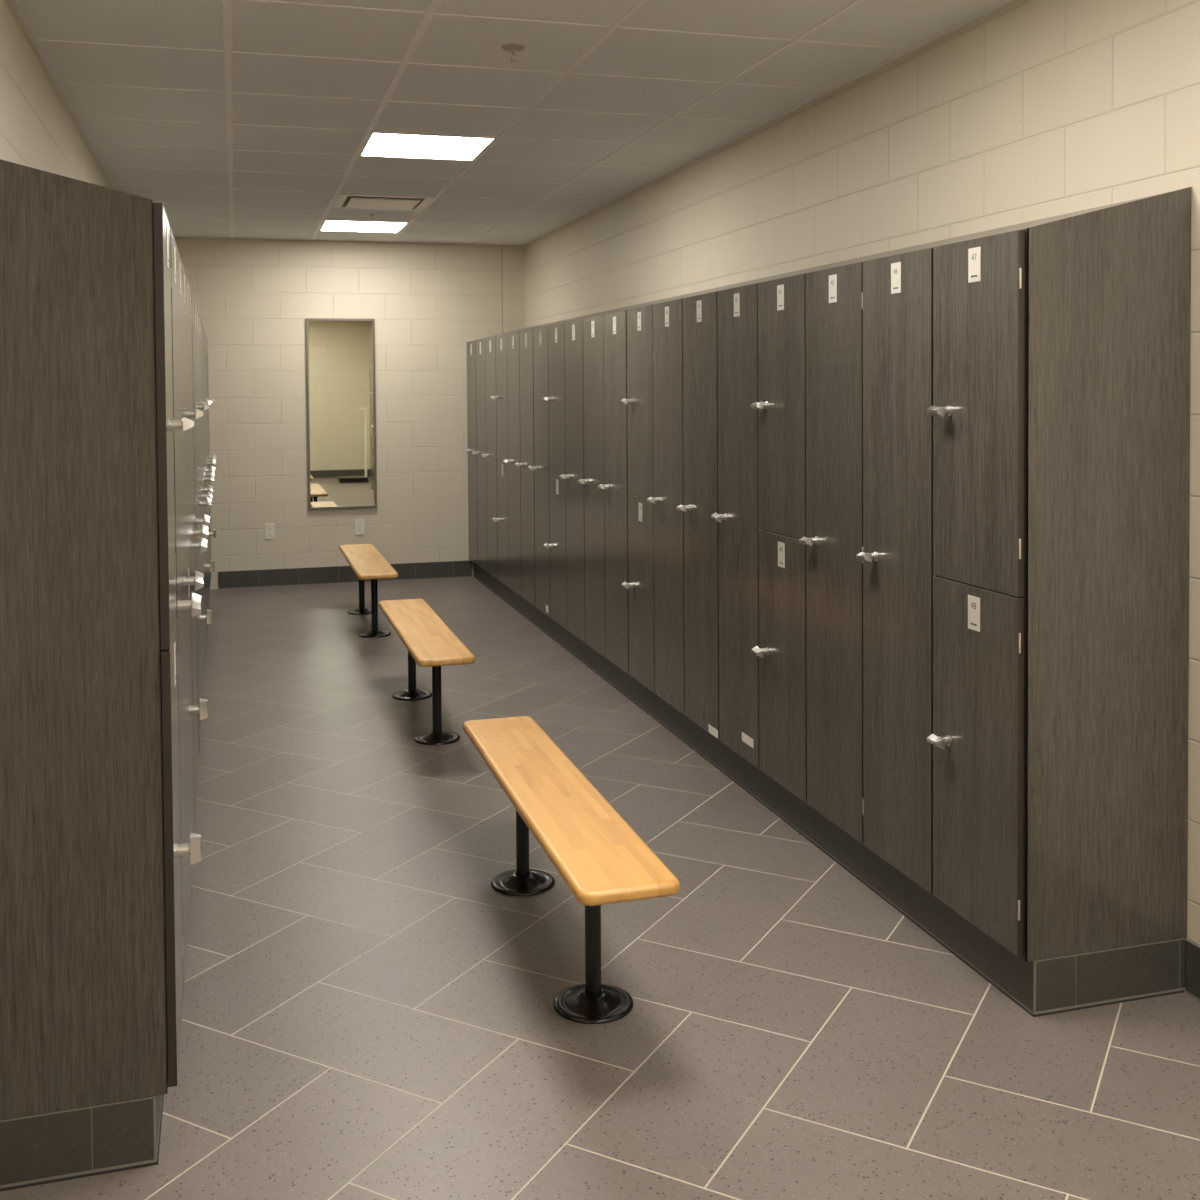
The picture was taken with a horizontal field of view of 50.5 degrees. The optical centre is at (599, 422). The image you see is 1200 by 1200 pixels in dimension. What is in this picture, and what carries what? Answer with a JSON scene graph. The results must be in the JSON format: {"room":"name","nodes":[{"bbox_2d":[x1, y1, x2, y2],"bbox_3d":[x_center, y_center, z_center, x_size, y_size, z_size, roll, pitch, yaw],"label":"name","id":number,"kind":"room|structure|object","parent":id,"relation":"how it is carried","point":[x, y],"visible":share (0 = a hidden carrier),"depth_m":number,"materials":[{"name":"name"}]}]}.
{"room":"locker room","nodes":[
{"label":"locker room","id":0,"kind":"room"},
{"bbox_2d":[0,0,111,188],"bbox_3d":[-1.850,0.095,3.800,0.197,2.712,12.641,-1,2,-16],"label":"wall","id":1,"kind":"structure","parent":0,"point":[38,130],"depth_m":4.26,"materials":[{"name":"beige paint"}]},
{"bbox_2d":[0,1095,163,1191],"bbox_3d":[-2.172,1.321,6.100,0.449,0.138,7.580,-1,2,-16],"label":"locker base","id":2,"kind":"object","parent":1,"relation":"attached to","point":[57,1146],"depth_m":2.49,"materials":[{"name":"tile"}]},
{"bbox_2d":[152,203,200,1090],"bbox_3d":[-1.117,0.453,2.648,0.537,1.772,0.397,-1,2,-16],"label":"locker","id":3,"kind":"object","parent":2,"relation":"on","point":[173,849],"visible":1,"depth_m":2.54,"materials":[{"name":"grey"}]},
{"bbox_2d":[0,159,167,1119],"bbox_3d":[-1.094,0.398,2.444,0.468,1.891,0.003,-1,2,-16],"label":"end panel","id":4,"kind":"object","parent":3,"relation":"attached to","point":[83,975],"visible":1,"depth_m":2.47,"materials":[{"name":"laminate"}]},
{"bbox_2d":[170,228,200,994],"bbox_3d":[-1.230,0.443,3.029,0.538,1.772,0.397,-1,2,-16],"label":"locker","id":5,"kind":"object","parent":2,"relation":"on","point":[194,605],"visible":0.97,"depth_m":3.04,"materials":[{"name":"grey"}]},
{"bbox_2d":[177,249,203,918],"bbox_3d":[-1.343,0.434,3.411,0.538,1.772,0.397,-1,2,-16],"label":"locker","id":6,"kind":"object","parent":2,"relation":"on","point":[197,580],"visible":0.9,"depth_m":3.44,"materials":[{"name":"grey"}]},
{"bbox_2d":[182,264,207,832],"bbox_3d":[-1.456,0.424,3.792,0.538,1.772,0.397,-1,2,-16],"label":"locker","id":7,"kind":"object","parent":2,"relation":"on","point":[202,709],"visible":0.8,"depth_m":3.81,"materials":[{"name":"grey"}]},
{"bbox_2d":[186,277,206,824],"bbox_3d":[-1.569,0.414,4.174,0.537,1.772,0.397,-1,2,-16],"label":"locker","id":8,"kind":"object","parent":2,"relation":"on","point":[202,545],"visible":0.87,"depth_m":4.19,"materials":[{"name":"grey"}]},
{"bbox_2d":[189,286,207,777],"bbox_3d":[-1.682,0.404,4.555,0.536,1.772,0.397,-1,2,-16],"label":"locker","id":9,"kind":"object","parent":2,"relation":"on","point":[204,531],"visible":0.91,"depth_m":4.58,"materials":[{"name":"grey"}]},
{"bbox_2d":[191,292,209,751],"bbox_3d":[-1.795,0.394,4.937,0.537,1.772,0.397,-1,2,-16],"label":"locker","id":10,"kind":"object","parent":2,"relation":"on","point":[205,520],"visible":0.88,"depth_m":4.92,"materials":[{"name":"grey laminate"}]},
{"bbox_2d":[194,301,212,721],"bbox_3d":[-1.908,0.385,5.318,0.538,1.772,0.397,-1,2,-16],"label":"locker","id":11,"kind":"object","parent":2,"relation":"on","point":[208,616],"visible":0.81,"depth_m":5.29,"materials":[{"name":"grey"}]},
{"bbox_2d":[196,307,211,698],"bbox_3d":[-2.021,0.375,5.700,0.537,1.772,0.397,-1,2,-16],"label":"locker","id":12,"kind":"object","parent":2,"relation":"on","point":[208,502],"visible":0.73,"depth_m":5.72,"materials":[{"name":"grey laminate"}]},
{"bbox_2d":[198,313,211,675],"bbox_3d":[-2.134,0.365,6.081,0.537,1.772,0.397,-1,2,-16],"label":"locker","id":13,"kind":"object","parent":2,"relation":"on","point":[209,495],"visible":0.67,"depth_m":6.10,"materials":[{"name":"grey laminate"}]},
{"bbox_2d":[199,316,212,658],"bbox_3d":[-2.247,0.355,6.463,0.537,1.772,0.397,-1,2,-16],"label":"locker","id":14,"kind":"object","parent":2,"relation":"on","point":[209,488],"visible":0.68,"depth_m":6.49,"materials":[{"name":"grey"}]},
{"bbox_2d":[201,323,214,642],"bbox_3d":[-2.360,0.345,6.844,0.537,1.772,0.397,-1,2,-16],"label":"locker","id":15,"kind":"object","parent":2,"relation":"on","point":[212,565],"visible":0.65,"depth_m":6.83,"materials":[{"name":"grey"}]},
{"bbox_2d":[202,325,213,629],"bbox_3d":[-2.473,0.336,7.226,0.537,1.772,0.397,-1,2,-16],"label":"locker","id":16,"kind":"object","parent":2,"relation":"on","point":[211,478],"visible":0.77,"depth_m":7.21,"materials":[{"name":"grey"}]},
{"bbox_2d":[203,329,214,606],"bbox_3d":[-2.586,0.326,7.607,0.537,1.772,0.397,-1,2,-16],"label":"locker","id":17,"kind":"object","parent":2,"relation":"on","point":[212,471],"visible":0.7,"depth_m":7.64,"materials":[{"name":"grey"}]},
{"bbox_2d":[204,331,214,609],"bbox_3d":[-2.699,0.316,7.989,0.537,1.772,0.397,-1,2,-16],"label":"locker","id":18,"kind":"object","parent":2,"relation":"on","point":[212,467],"visible":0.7,"depth_m":7.98,"materials":[{"name":"grey"}]},
{"bbox_2d":[205,334,216,600],"bbox_3d":[-2.812,0.306,8.370,0.538,1.772,0.397,-1,2,-16],"label":"locker","id":19,"kind":"object","parent":2,"relation":"on","point":[213,533],"visible":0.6,"depth_m":8.35,"materials":[{"name":"grey"}]},
{"bbox_2d":[206,338,215,584],"bbox_3d":[-3.038,0.287,9.133,0.537,1.772,0.397,-1,2,-16],"label":"locker","id":20,"kind":"object","parent":2,"relation":"on","point":[214,458],"visible":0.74,"depth_m":9.12,"materials":[{"name":"grey"}]},
{"bbox_2d":[206,344,215,563],"bbox_3d":[-2.925,0.296,8.752,0.536,1.772,0.397,-1,2,-16],"label":"locker","id":21,"kind":"object","parent":2,"relation":"on","point":[213,462],"visible":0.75,"depth_m":8.80,"materials":[{"name":"grey"}]},
{"bbox_2d":[207,340,215,544],"bbox_3d":[-3.151,0.277,9.515,0.538,1.772,0.397,-1,2,-16],"label":"locker","id":22,"kind":"object","parent":2,"relation":"on","point":[214,455],"visible":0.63,"depth_m":9.50,"materials":[{"name":"grey"}]},
{"bbox_2d":[174,237,524,588],"bbox_3d":[-2.199,-0.079,10.131,3.240,2.712,0.200,-1,2,-16],"label":"wall","id":23,"kind":"structure","parent":0,"point":[254,299],"depth_m":10.06,"materials":[{"name":"beige paint"}]},
{"bbox_2d":[265,523,274,538],"bbox_3d":[-2.581,0.854,9.936,0.075,0.122,0.010,-1,2,-16],"label":"wall outlet","id":24,"kind":"object","parent":23,"relation":"attached to","point":[270,527],"visible":1,"depth_m":9.93,"materials":[{"name":"beige plastic"}]},
{"bbox_2d":[267,527,271,535],"bbox_3d":[-2.580,0.854,9.933,0.035,0.068,0.003,-1,2,-16],"label":"receptacle","id":25,"kind":"object","parent":24,"relation":"attached to","point":[269,529],"depth_m":9.93,"materials":[{"name":"beige plastic"}]},
{"bbox_2d":[306,318,376,509],"bbox_3d":[-2.044,-0.066,10.058,0.533,1.504,0.025,-1,2,-16],"label":"wall mirror","id":26,"kind":"object","parent":23,"relation":"attached to","point":[340,352],"visible":1,"depth_m":10.05,"materials":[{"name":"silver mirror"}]},
{"bbox_2d":[218,560,471,588],"bbox_3d":[-1.999,1.210,10.111,1.985,0.134,0.013,-1,2,-16],"label":"baseboard","id":27,"kind":"structure","parent":23,"relation":"attached to","point":[443,569],"depth_m":10.05,"materials":[{"name":"tile"}]},
{"bbox_2d":[355,520,363,534],"bbox_3d":[-1.915,0.838,10.127,0.075,0.122,0.010,-1,2,-16],"label":"wall outlet","id":28,"kind":"object","parent":23,"relation":"attached to","point":[359,524],"visible":1,"depth_m":10.12,"materials":[{"name":"beige plastic"}]},
{"bbox_2d":[357,523,361,531],"bbox_3d":[-1.914,0.839,10.123,0.035,0.068,0.003,-1,2,-16],"label":"receptacle","id":29,"kind":"object","parent":28,"relation":"attached to","point":[359,525],"depth_m":10.12,"materials":[{"name":"beige plastic"}]},
{"bbox_2d":[501,245,502,333],"bbox_3d":[-0.800,-1.069,10.402,0.006,0.756,0.002,-1,2,-16],"label":"trim","id":30,"kind":"structure","parent":23,"relation":"attached to","point":[501,245],"depth_m":10.40,"materials":[{"name":"beige"}]},
{"bbox_2d":[17,0,1004,244],"bbox_3d":[-0.375,-1.333,4.175,4.000,0.100,12.591,-1,2,-16],"label":"ceiling","id":31,"kind":"structure","parent":0,"point":[257,27],"depth_m":4.95,"materials":[{"name":"tile"}]},
{"bbox_2d":[320,220,408,232],"bbox_3d":[-1.708,-1.409,9.160,0.578,0.006,0.601,-1,2,-16],"label":"recessed light","id":32,"kind":"object","parent":31,"relation":"in","point":[328,225],"visible":1,"depth_m":9.14,"materials":[{"name":"white paint"}]},
{"bbox_2d":[332,193,435,210],"bbox_3d":[-1.363,-1.372,7.958,0.578,0.018,0.601,-1,2,-16],"label":"ceiling vent","id":33,"kind":"object","parent":31,"relation":"in","point":[344,200],"visible":1,"depth_m":7.88,"materials":[{"name":"beige metal"}]},
{"bbox_2d":[359,132,495,160],"bbox_3d":[-0.845,-1.332,6.155,0.578,0.006,0.601,-1,2,-16],"label":"recessed light","id":34,"kind":"object","parent":31,"relation":"in","point":[378,144],"visible":1,"depth_m":6.13,"materials":[{"name":"white paint"}]},
{"bbox_2d":[37,0,910,243],"bbox_3d":[-0.375,-1.281,4.176,2.980,0.005,12.191,-1,2,-16],"label":"grid","id":35,"kind":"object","parent":31,"relation":"attached to","point":[227,4],"depth_m":5.07,"materials":[{"name":"white metal"}]},
{"bbox_2d":[501,43,525,61],"bbox_3d":[-0.297,-1.264,4.365,0.084,0.050,0.084,-1,2,-16],"label":"sprinkler head","id":36,"kind":"object","parent":31,"relation":"attached to","point":[513,48],"visible":1,"depth_m":4.35},
{"bbox_2d":[0,576,1199,1199],"bbox_3d":[-0.355,1.478,4.253,4.000,0.100,12.591,-1,2,-16],"label":"floor","id":37,"kind":"structure","parent":0,"point":[365,1016],"depth_m":3.18,"materials":[{"name":"tile"}]},
{"bbox_2d":[339,544,397,637],"bbox_3d":[-1.535,1.107,8.358,0.241,0.430,1.530,-1,2,-16],"label":"bench","id":38,"kind":"object","parent":37,"relation":"on","point":[365,560],"visible":1,"depth_m":7.99,"materials":[{"name":"brown wood"}]},
{"bbox_2d":[379,599,474,744],"bbox_3d":[-0.837,1.168,5.974,0.241,0.430,1.530,-1,2,-16],"label":"bench","id":39,"kind":"object","parent":37,"relation":"on","point":[428,640],"visible":1,"depth_m":5.65,"materials":[{"name":"brown wood"}]},
{"bbox_2d":[463,716,679,1023],"bbox_3d":[-0.137,1.230,3.559,0.241,0.430,1.530,-1,2,-16],"label":"bench","id":40,"kind":"object","parent":37,"relation":"on","point":[600,858],"visible":1,"depth_m":3.23,"materials":[{"name":"brown wood"}]},
{"bbox_2d":[524,0,1199,944],"bbox_3d":[1.163,0.049,4.652,0.200,2.712,12.591,-1,2,-16],"label":"wall","id":41,"kind":"structure","parent":0,"point":[1027,110],"depth_m":4.25,"materials":[{"name":"beige paint"}]},
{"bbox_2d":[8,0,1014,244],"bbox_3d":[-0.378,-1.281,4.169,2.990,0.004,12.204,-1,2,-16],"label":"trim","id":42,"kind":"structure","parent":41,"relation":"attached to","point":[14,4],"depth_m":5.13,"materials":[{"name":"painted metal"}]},
{"bbox_2d":[473,562,1186,1016],"bbox_3d":[0.224,1.284,6.804,0.449,0.138,7.592,-1,2,-16],"label":"baseboard","id":43,"kind":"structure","parent":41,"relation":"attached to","point":[1048,986],"depth_m":3.55,"materials":[{"name":"tile"}]},
{"bbox_2d":[463,341,477,564],"bbox_3d":[-0.814,0.240,10.210,0.537,1.774,0.426,-1,2,-16],"label":"locker","id":44,"kind":"object","parent":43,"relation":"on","point":[471,346],"depth_m":10.13,"materials":[{"name":"grey laminate"}]},
{"bbox_2d":[472,339,487,571],"bbox_3d":[-0.701,0.251,9.814,0.537,1.772,0.397,-1,2,-16],"label":"locker","id":45,"kind":"object","parent":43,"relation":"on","point":[480,344],"visible":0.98,"depth_m":9.75,"materials":[{"name":"grey"}]},
{"bbox_2d":[481,337,497,579],"bbox_3d":[-0.591,0.261,9.431,0.537,1.772,0.397,-1,2,-16],"label":"locker","id":46,"kind":"object","parent":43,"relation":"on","point":[490,343],"visible":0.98,"depth_m":9.37,"materials":[{"name":"grey"}]},
{"bbox_2d":[491,334,508,586],"bbox_3d":[-0.481,0.271,9.049,0.537,1.772,0.397,-1,2,-16],"label":"locker","id":47,"kind":"object","parent":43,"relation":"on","point":[501,397],"visible":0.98,"depth_m":8.98,"materials":[{"name":"grey"}]},
{"bbox_2d":[503,332,521,596],"bbox_3d":[-0.372,0.280,8.666,0.538,1.772,0.397,-1,2,-16],"label":"locker","id":48,"kind":"object","parent":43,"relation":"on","point":[513,347],"visible":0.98,"depth_m":8.60,"materials":[{"name":"grey"}]},
{"bbox_2d":[515,329,535,606],"bbox_3d":[-0.262,0.290,8.284,0.538,1.772,0.397,-1,2,-16],"label":"locker","id":49,"kind":"object","parent":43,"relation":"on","point":[525,337],"visible":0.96,"depth_m":8.21,"materials":[{"name":"grey"}]},
{"bbox_2d":[528,326,549,616],"bbox_3d":[-0.152,0.300,7.902,0.537,1.772,0.397,-1,2,-16],"label":"locker","id":50,"kind":"object","parent":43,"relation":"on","point":[540,468],"visible":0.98,"depth_m":7.84,"materials":[{"name":"grey"}]},
{"bbox_2d":[542,323,566,629],"bbox_3d":[-0.042,0.310,7.519,0.537,1.772,0.397,-1,2,-16],"label":"locker","id":51,"kind":"object","parent":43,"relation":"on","point":[556,333],"visible":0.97,"depth_m":7.45,"materials":[{"name":"grey"}]},
{"bbox_2d":[559,319,584,642],"bbox_3d":[0.068,0.320,7.137,0.537,1.772,0.397,-1,2,-16],"label":"locker","id":52,"kind":"object","parent":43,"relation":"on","point":[574,396],"visible":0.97,"depth_m":7.07,"materials":[{"name":"grey"}]},
{"bbox_2d":[578,315,605,657],"bbox_3d":[0.177,0.330,6.754,0.537,1.772,0.397,-1,2,-16],"label":"locker","id":53,"kind":"object","parent":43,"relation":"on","point":[593,342],"visible":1,"depth_m":6.69,"materials":[{"name":"grey"}]},
{"bbox_2d":[598,310,628,674],"bbox_3d":[0.287,0.340,6.372,0.538,1.772,0.397,-1,2,-16],"label":"locker","id":54,"kind":"object","parent":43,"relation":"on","point":[615,486],"visible":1,"depth_m":6.30,"materials":[{"name":"grey"}]},
{"bbox_2d":[620,305,654,692],"bbox_3d":[0.397,0.349,5.989,0.537,1.772,0.397,-1,2,-16],"label":"locker","id":55,"kind":"object","parent":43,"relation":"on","point":[639,401],"visible":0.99,"depth_m":5.92,"materials":[{"name":"grey"}]},
{"bbox_2d":[647,299,684,714],"bbox_3d":[0.506,0.359,5.607,0.538,1.772,0.397,-1,2,-16],"label":"locker","id":56,"kind":"object","parent":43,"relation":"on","point":[667,316],"visible":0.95,"depth_m":5.54,"materials":[{"name":"grey laminate"}]},
{"bbox_2d":[677,292,718,739],"bbox_3d":[0.616,0.369,5.224,0.538,1.772,0.397,-1,2,-16],"label":"locker","id":57,"kind":"object","parent":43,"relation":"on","point":[700,329],"visible":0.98,"depth_m":5.15,"materials":[{"name":"grey"}]},
{"bbox_2d":[711,284,758,768],"bbox_3d":[0.726,0.379,4.842,0.537,1.772,0.397,-1,2,-16],"label":"locker","id":58,"kind":"object","parent":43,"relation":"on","point":[737,518],"visible":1,"depth_m":4.77,"materials":[{"name":"grey"}]},
{"bbox_2d":[751,274,806,802],"bbox_3d":[0.836,0.389,4.460,0.538,1.772,0.397,-1,2,-16],"label":"locker","id":59,"kind":"object","parent":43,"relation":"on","point":[781,651],"visible":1,"depth_m":4.38,"materials":[{"name":"grey"}]},
{"bbox_2d":[799,262,863,843],"bbox_3d":[0.946,0.399,4.077,0.537,1.772,0.397,-1,2,-16],"label":"locker","id":60,"kind":"object","parent":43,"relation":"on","point":[833,540],"visible":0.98,"depth_m":4.00,"materials":[{"name":"grey"}]},
{"bbox_2d":[856,248,935,893],"bbox_3d":[1.055,0.408,3.695,0.538,1.772,0.397,-1,2,-16],"label":"locker","id":61,"kind":"object","parent":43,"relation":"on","point":[896,556],"visible":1,"depth_m":3.61,"materials":[{"name":"grey"}]},
{"bbox_2d":[470,191,1171,341],"bbox_3d":[0.204,-0.616,6.738,0.468,0.118,7.562,-1,2,-16],"label":"sloped top","id":62,"kind":"object","parent":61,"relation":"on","point":[1022,226],"visible":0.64,"depth_m":4.24,"materials":[{"name":"laminate"}]},
{"bbox_2d":[927,230,1026,960],"bbox_3d":[1.165,0.418,3.312,0.538,1.772,0.397,-1,2,-16],"label":"locker","id":63,"kind":"object","parent":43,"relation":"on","point":[978,411],"visible":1,"depth_m":3.22,"materials":[{"name":"grey"}]},
{"bbox_2d":[1026,187,1190,961],"bbox_3d":[1.254,0.362,3.128,0.468,1.891,0.003,-1,2,-16],"label":"end panel","id":64,"kind":"object","parent":63,"relation":"attached to","point":[1109,289],"visible":1,"depth_m":3.13,"materials":[{"name":"laminate"}]},
{"bbox_2d":[1184,939,1199,1001],"bbox_3d":[2.116,1.431,1.014,0.013,0.137,4.581,-1,2,-16],"label":"baseboard","id":65,"kind":"structure","parent":41,"relation":"attached to","point":[1192,948],"depth_m":3.19,"materials":[{"name":"tile"}]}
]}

